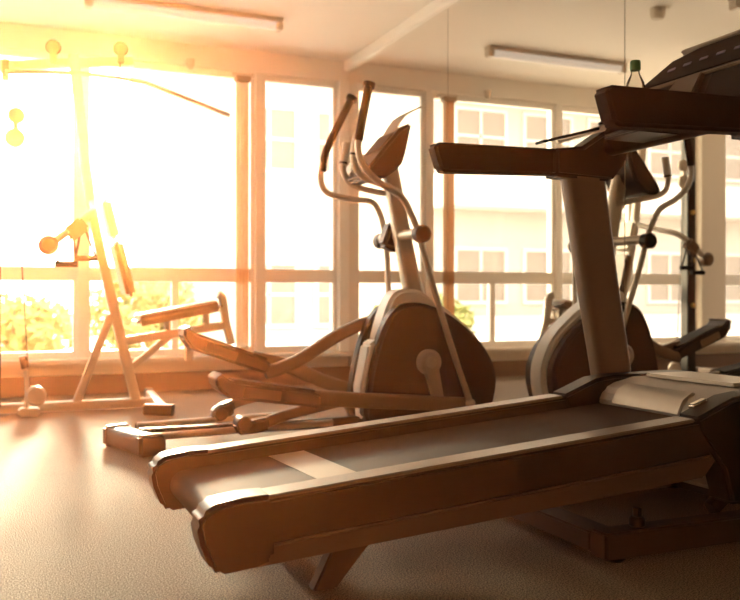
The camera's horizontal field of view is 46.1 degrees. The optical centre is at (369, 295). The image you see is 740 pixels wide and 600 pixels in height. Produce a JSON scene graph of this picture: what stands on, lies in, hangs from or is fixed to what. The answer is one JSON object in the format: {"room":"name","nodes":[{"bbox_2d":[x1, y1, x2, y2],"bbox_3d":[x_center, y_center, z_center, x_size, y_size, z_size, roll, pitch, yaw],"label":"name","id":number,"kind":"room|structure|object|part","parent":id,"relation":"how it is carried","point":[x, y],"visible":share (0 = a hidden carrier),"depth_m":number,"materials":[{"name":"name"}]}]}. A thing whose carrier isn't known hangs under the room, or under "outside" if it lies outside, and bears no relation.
{"room":"gym","nodes":[
{"label":"gym","id":0,"kind":"room"},
{"bbox_2d":[0,22,348,82],"bbox_3d":[-3.554,-1.855,5.878,7.260,0.170,0.200,0,0,-23],"label":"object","id":1,"kind":"object","parent":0,"point":[12,36],"visible":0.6,"depth_m":6.65,"materials":[{"name":"paint"}]},
{"bbox_2d":[0,48,76,359],"bbox_3d":[-2.922,-0.656,6.109,1.645,2.228,0.070,0,0,-23],"label":"window","id":2,"kind":"structure","parent":1,"relation":"attached to","point":[8,273],"depth_m":6.32,"materials":[{"name":"paint"}]},
{"bbox_2d":[86,57,254,357],"bbox_3d":[-1.521,-0.656,6.705,1.280,2.228,0.070,0,0,-23],"label":"window","id":3,"kind":"structure","parent":1,"relation":"attached to","point":[173,275],"depth_m":6.70,"materials":[{"name":"paint"}]},
{"bbox_2d":[186,58,194,69],"bbox_3d":[-1.372,-1.770,6.649,0.070,0.080,0.070,0,0,-23],"label":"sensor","id":4,"kind":"object","parent":1,"relation":"attached to","point":[189,61],"visible":1,"depth_m":6.63,"materials":[{"name":"white plastic"}]},
{"bbox_2d":[232,72,253,349],"bbox_3d":[-0.998,-0.660,6.803,0.170,2.160,0.118,0,0,-23],"label":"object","id":5,"kind":"object","parent":1,"relation":"hanging from","point":[242,80],"visible":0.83,"depth_m":6.78,"materials":[{"name":"beige metal"}]},
{"bbox_3d":[-0.989,-1.725,6.784,0.170,0.024,0.023,0,0,-23],"label":"drape rod","id":6,"kind":"part","parent":5,"relation":"part of","materials":[{"name":"white metal"}]},
{"bbox_2d":[263,75,336,352],"bbox_3d":[-0.582,-0.656,7.104,0.640,2.228,0.070,0,0,-23],"label":"window","id":7,"kind":"structure","parent":1,"relation":"attached to","point":[269,275],"depth_m":7.11,"materials":[{"name":"paint"}]},
{"bbox_2d":[1,357,347,377],"bbox_3d":[-3.558,0.532,5.887,7.260,0.095,0.180,0,0,-23],"label":"wall","id":8,"kind":"structure","parent":0,"point":[116,368],"depth_m":6.59,"materials":[{"name":"paint"}]},
{"bbox_2d":[77,55,85,357],"bbox_3d":[-2.141,-0.656,6.452,0.060,2.228,0.150,0,0,-23],"label":"trim","id":9,"kind":"structure","parent":8,"relation":"attached to","point":[81,205],"depth_m":6.38,"materials":[{"name":"paint"}]},
{"bbox_2d":[1,351,351,366],"bbox_3d":[-3.535,0.476,5.832,7.260,0.037,0.300,0,0,-23],"label":"trim","id":10,"kind":"structure","parent":8,"relation":"on","point":[107,360],"depth_m":6.44,"materials":[{"name":"wood"}]},
{"bbox_2d":[255,73,262,352],"bbox_3d":[-0.908,-0.656,6.976,0.060,2.228,0.150,0,0,-23],"label":"trim","id":11,"kind":"structure","parent":8,"relation":"attached to","point":[258,76],"depth_m":6.91,"materials":[{"name":"paint"}]},
{"bbox_2d":[1,366,348,397],"bbox_3d":[-3.550,0.650,5.869,7.260,0.140,0.220,0,0,-23],"label":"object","id":12,"kind":"structure","parent":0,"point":[183,380],"depth_m":6.55,"materials":[{"name":"white paint"}]},
{"bbox_2d":[0,0,433,60],"bbox_3d":[-1.654,-2.015,1.524,7.750,0.150,9.700,0,0,-23],"label":"ceiling","id":13,"kind":"structure","parent":0,"point":[337,30],"depth_m":6.17,"materials":[{"name":"paint"}]},
{"bbox_2d":[84,0,283,32],"bbox_3d":[-1.226,-1.897,5.846,1.320,0.085,0.090,0,0,-23],"label":"ceiling light","id":14,"kind":"object","parent":13,"relation":"attached to","point":[145,7],"visible":1,"depth_m":5.82,"materials":[{"name":"white plastic"}]},
{"bbox_2d":[330,81,348,351],"bbox_3d":[-0.252,-0.656,7.266,0.095,2.228,0.230,0,0,-23],"label":"pillar corner","id":15,"kind":"structure","parent":0,"point":[342,86],"depth_m":7.16,"materials":[{"name":"paint"}]},
{"bbox_2d":[0,385,739,599],"bbox_3d":[-1.654,0.780,1.524,7.750,0.120,9.700,0,0,-23],"label":"floor","id":16,"kind":"structure","parent":0,"point":[82,517],"depth_m":2.46,"materials":[{"name":"rubber"}]},
{"bbox_2d":[0,40,234,416],"bbox_3d":[-1.838,-0.441,5.400,2.045,2.321,1.066,0,0,-23],"label":"multi gym","id":17,"kind":"object","parent":16,"relation":"on","point":[34,403],"visible":0.99,"depth_m":5.41,"materials":[{"name":"paint"}]},
{"bbox_3d":[-2.120,-1.015,5.206,0.030,0.150,0.040,0,0,-23],"label":"pulley plate","id":18,"kind":"part","parent":17,"relation":"part of","materials":[{"name":"paint"}]},
{"bbox_3d":[-2.066,0.545,5.228,0.037,0.252,0.027,0,0,-23],"label":"pulley stem","id":19,"kind":"part","parent":17,"relation":"part of","materials":[{"name":"paint"}]},
{"bbox_3d":[-1.677,-0.437,5.136,0.208,0.328,0.565,0,0,7],"label":"press arm","id":20,"kind":"part","parent":17,"relation":"part of","materials":[{"name":"paint"}]},
{"bbox_3d":[-1.670,-0.413,5.484,0.443,2.181,0.051,0,0,-23],"label":"post","id":21,"kind":"part","parent":17,"relation":"part of","materials":[{"name":"metal"}]},
{"bbox_3d":[-1.262,0.078,5.657,0.492,0.102,0.260,0,0,-23],"label":"seat","id":22,"kind":"part","parent":17,"relation":"part of","materials":[{"name":"leather"}]},
{"bbox_3d":[-1.187,0.320,5.689,0.070,0.203,0.058,0,0,-23],"label":"adjuster knob","id":23,"kind":"part","parent":17,"relation":"part of","materials":[{"name":"paint"}]},
{"bbox_3d":[-0.959,0.146,5.786,0.125,0.361,0.051,0,0,-23],"label":"leg lever","id":24,"kind":"part","parent":17,"relation":"part of","materials":[{"name":"paint"}]},
{"bbox_2d":[103,80,495,457],"bbox_3d":[-0.288,-0.200,4.437,2.039,1.840,0.693,0,0,-23],"label":"elliptical trainer","id":25,"kind":"object","parent":16,"relation":"on","point":[412,355],"visible":0.92,"depth_m":4.46,"materials":[{"name":"plastic"}]},
{"bbox_2d":[210,400,234,422],"bbox_3d":[-0.757,0.592,4.460,0.120,0.112,0.080,0,0,-23],"label":"wheel","id":26,"kind":"object","parent":25,"relation":"attached to","point":[222,412],"depth_m":4.43,"materials":[{"name":"black plastic"}]},
{"bbox_3d":[-0.553,0.544,4.546,0.459,0.110,0.040,0,0,-23],"label":"roller arm","id":27,"kind":"part","parent":25,"relation":"part of","materials":[{"name":"brown metal"}]},
{"bbox_2d":[232,416,269,434],"bbox_3d":[-0.563,0.612,4.107,0.170,0.074,0.080,0,0,-23],"label":"wheel","id":28,"kind":"object","parent":25,"relation":"attached to","point":[242,425],"depth_m":4.07,"materials":[{"name":"black plastic"}]},
{"bbox_3d":[-0.347,0.425,4.677,0.600,0.273,0.044,0,0,-23],"label":"pedal arm","id":29,"kind":"part","parent":25,"relation":"part of","materials":[{"name":"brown metal"}]},
{"bbox_3d":[-0.334,0.565,4.205,0.462,0.150,0.040,0,0,-23],"label":"roller arm","id":30,"kind":"part","parent":25,"relation":"part of","materials":[{"name":"brown metal"}]},
{"bbox_3d":[-0.251,0.264,4.643,0.652,0.337,0.075,0,0,-18],"label":"link arm","id":31,"kind":"part","parent":25,"relation":"part of","materials":[{"name":"brown metal"}]},
{"bbox_3d":[-0.092,-0.685,4.829,0.420,0.745,0.032,0,0,-23],"label":"moving handle","id":32,"kind":"part","parent":25,"relation":"part of","materials":[{"name":"silver metal"}]},
{"bbox_2d":[346,154,364,175],"bbox_3d":[-0.069,-0.706,4.728,0.104,0.139,0.085,0,0,-23],"label":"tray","id":33,"kind":"object","parent":25,"relation":"on","point":[349,168],"depth_m":4.69,"materials":[{"name":"plastic"}]},
{"bbox_3d":[-0.014,-0.671,4.683,0.298,0.285,0.058,0,0,3],"label":"fixed handle","id":34,"kind":"part","parent":25,"relation":"part of","materials":[{"name":"silver metal"}]},
{"bbox_3d":[0.042,-0.671,4.478,0.342,0.285,0.059,0,0,-41],"label":"fixed handle","id":35,"kind":"part","parent":25,"relation":"part of","materials":[{"name":"silver metal"}]},
{"bbox_3d":[0.094,-0.644,4.300,0.362,0.680,0.032,0,0,-23],"label":"moving handle","id":36,"kind":"part","parent":25,"relation":"part of","materials":[{"name":"silver metal"}]},
{"bbox_3d":[0.073,0.520,4.330,0.934,0.165,0.048,0,0,-24],"label":"pedal arm","id":37,"kind":"part","parent":25,"relation":"part of","materials":[{"name":"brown metal"}]},
{"bbox_3d":[0.325,0.439,4.474,0.119,0.217,0.046,0,0,-23],"label":"crank arm","id":38,"kind":"part","parent":25,"relation":"part of","materials":[{"name":"grey plastic"}]},
{"bbox_2d":[147,29,739,591],"bbox_3d":[0.463,-0.070,2.599,2.094,1.580,0.980,0,0,-23],"label":"treadmill","id":39,"kind":"object","parent":16,"relation":"on","point":[335,492],"visible":1,"depth_m":2.45,"materials":[{"name":"black plastic"}]},
{"bbox_3d":[-0.041,0.625,2.178,0.224,0.189,0.044,0,0,-23],"label":"leg","id":40,"kind":"part","parent":39,"relation":"part of","materials":[{"name":"paint"}]},
{"bbox_3d":[0.361,0.432,2.933,1.880,0.257,0.085,0,0,-23],"label":"rail","id":41,"kind":"part","parent":39,"relation":"part of","materials":[{"name":"black plastic"}]},
{"bbox_3d":[0.350,0.533,2.247,1.389,0.160,0.065,0,0,-23],"label":"trim","id":42,"kind":"part","parent":39,"relation":"part of","materials":[{"name":"grey plastic"}]},
{"bbox_3d":[0.606,0.432,2.358,1.880,0.257,0.085,0,0,-23],"label":"rail","id":43,"kind":"part","parent":39,"relation":"part of","materials":[{"name":"black plastic"}]},
{"bbox_3d":[0.719,-0.582,3.164,0.252,0.075,0.050,0,0,-23],"label":"speed lever","id":44,"kind":"part","parent":39,"relation":"part of","materials":[{"name":"black plastic"}]},
{"bbox_2d":[626,60,644,87],"bbox_3d":[0.876,-0.660,2.872,0.068,0.232,0.068,0,0,-23],"label":"water bottle","id":45,"kind":"object","parent":39,"relation":"on","point":[635,65],"visible":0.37,"depth_m":2.86,"materials":[{"name":"clear plastic"}]},
{"bbox_3d":[0.932,-0.645,3.032,0.096,0.131,0.250,0,0,-23],"label":"key panel","id":46,"kind":"part","parent":39,"relation":"part of","materials":[{"name":"black plastic"}]},
{"bbox_2d":[605,130,677,142],"bbox_3d":[0.904,-0.536,2.895,0.170,0.016,0.180,0,0,-23],"label":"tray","id":47,"kind":"object","parent":39,"relation":"on","point":[626,135],"depth_m":2.89,"materials":[{"name":"black plastic"}]},
{"bbox_3d":[1.036,0.671,2.527,0.915,0.073,0.070,0,0,-23],"label":"rail","id":48,"kind":"part","parent":39,"relation":"part of","materials":[{"name":"paint"}]},
{"bbox_2d":[599,371,739,488],"bbox_3d":[1.153,0.431,2.930,0.564,0.318,0.526,0,0,-23],"label":"hood","id":49,"kind":"object","parent":39,"relation":"attached to","point":[660,394],"depth_m":2.87,"materials":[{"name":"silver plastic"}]},
{"bbox_2d":[669,72,704,92],"bbox_3d":[1.016,-0.664,2.839,0.098,0.119,0.168,0,0,-23],"label":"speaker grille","id":50,"kind":"object","parent":39,"relation":"attached to","point":[695,83],"depth_m":2.81,"materials":[{"name":"grey plastic"}]},
{"bbox_3d":[1.114,0.583,2.669,0.205,0.161,0.035,0,0,-23],"label":"lift arm","id":51,"kind":"part","parent":39,"relation":"part of","materials":[{"name":"black metal"}]},
{"bbox_3d":[1.100,-0.646,2.636,0.096,0.130,0.249,0,0,-23],"label":"key panel","id":52,"kind":"part","parent":39,"relation":"part of","materials":[{"name":"black plastic"}]},
{"bbox_3d":[1.734,-0.610,2.965,0.188,2.660,9.700,0,0,-23],"label":"wall","id":53,"kind":"structure","parent":0,"visible":0},
{"bbox_2d":[349,8,447,372],"bbox_3d":[0.169,-0.593,6.386,0.010,2.525,1.714,0,0,-23],"label":"wall mirror","id":54,"kind":"object","parent":53,"relation":"attached to","point":[411,72],"visible":0.5,"depth_m":6.16,"materials":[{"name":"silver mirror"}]},
{"bbox_2d":[344,0,458,71],"bbox_3d":[1.626,-1.897,2.919,0.047,0.085,9.300,0,0,-23],"label":"trim","id":55,"kind":"structure","parent":53,"relation":"attached to","point":[435,7],"depth_m":6.20,"materials":[{"name":"paint"}]},
{"bbox_2d":[448,0,624,401],"bbox_3d":[0.842,-0.593,4.803,0.010,2.525,1.714,0,0,-23],"label":"wall mirror","id":56,"kind":"object","parent":53,"relation":"attached to","point":[522,73],"visible":0.55,"depth_m":4.78,"materials":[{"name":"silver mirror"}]},
{"bbox_2d":[625,0,739,376],"bbox_3d":[1.516,-0.593,3.220,0.010,2.525,1.714,0,0,-23],"label":"wall mirror","id":57,"kind":"object","parent":53,"relation":"attached to","point":[682,198],"visible":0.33,"depth_m":3.69,"materials":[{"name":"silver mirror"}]},
{"label":"outside","id":58,"kind":"structure","parent":0,"visible":0},
{"bbox_2d":[1,310,316,350],"bbox_3d":[-7.319,0.995,17.208,80.000,0.150,82.600,0,0,-23],"label":"ground","id":59,"kind":"structure","parent":58,"point":[92,340],"depth_m":16.85,"materials":[{"name":"white"}]},
{"bbox_2d":[1,290,72,351],"bbox_3d":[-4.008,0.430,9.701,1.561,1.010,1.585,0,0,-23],"label":"shrub","id":60,"kind":"object","parent":59,"relation":"on","point":[41,328],"visible":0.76,"depth_m":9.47,"materials":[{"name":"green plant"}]},
{"bbox_3d":[-3.931,0.521,9.762,0.919,0.827,0.887,0,0,20],"label":"stem","id":61,"kind":"part","parent":60,"relation":"part of","materials":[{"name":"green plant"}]},
{"bbox_2d":[90,281,213,349],"bbox_3d":[-2.909,0.292,11.363,1.699,1.281,1.665,0,0,-23],"label":"shrub","id":62,"kind":"object","parent":59,"relation":"on","point":[143,303],"visible":0.49,"depth_m":11.01,"materials":[{"name":"green plant"}]},
{"bbox_3d":[-2.552,0.393,11.403,0.596,1.079,0.592,0,0,39],"label":"stem","id":63,"kind":"part","parent":62,"relation":"part of","materials":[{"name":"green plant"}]},
{"bbox_2d":[130,70,329,341],"bbox_3d":[-0.687,-3.355,22.501,10.050,8.550,8.450,0,0,-23],"label":"apartment building","id":64,"kind":"structure","parent":59,"relation":"on","point":[183,152],"depth_m":17.75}
]}

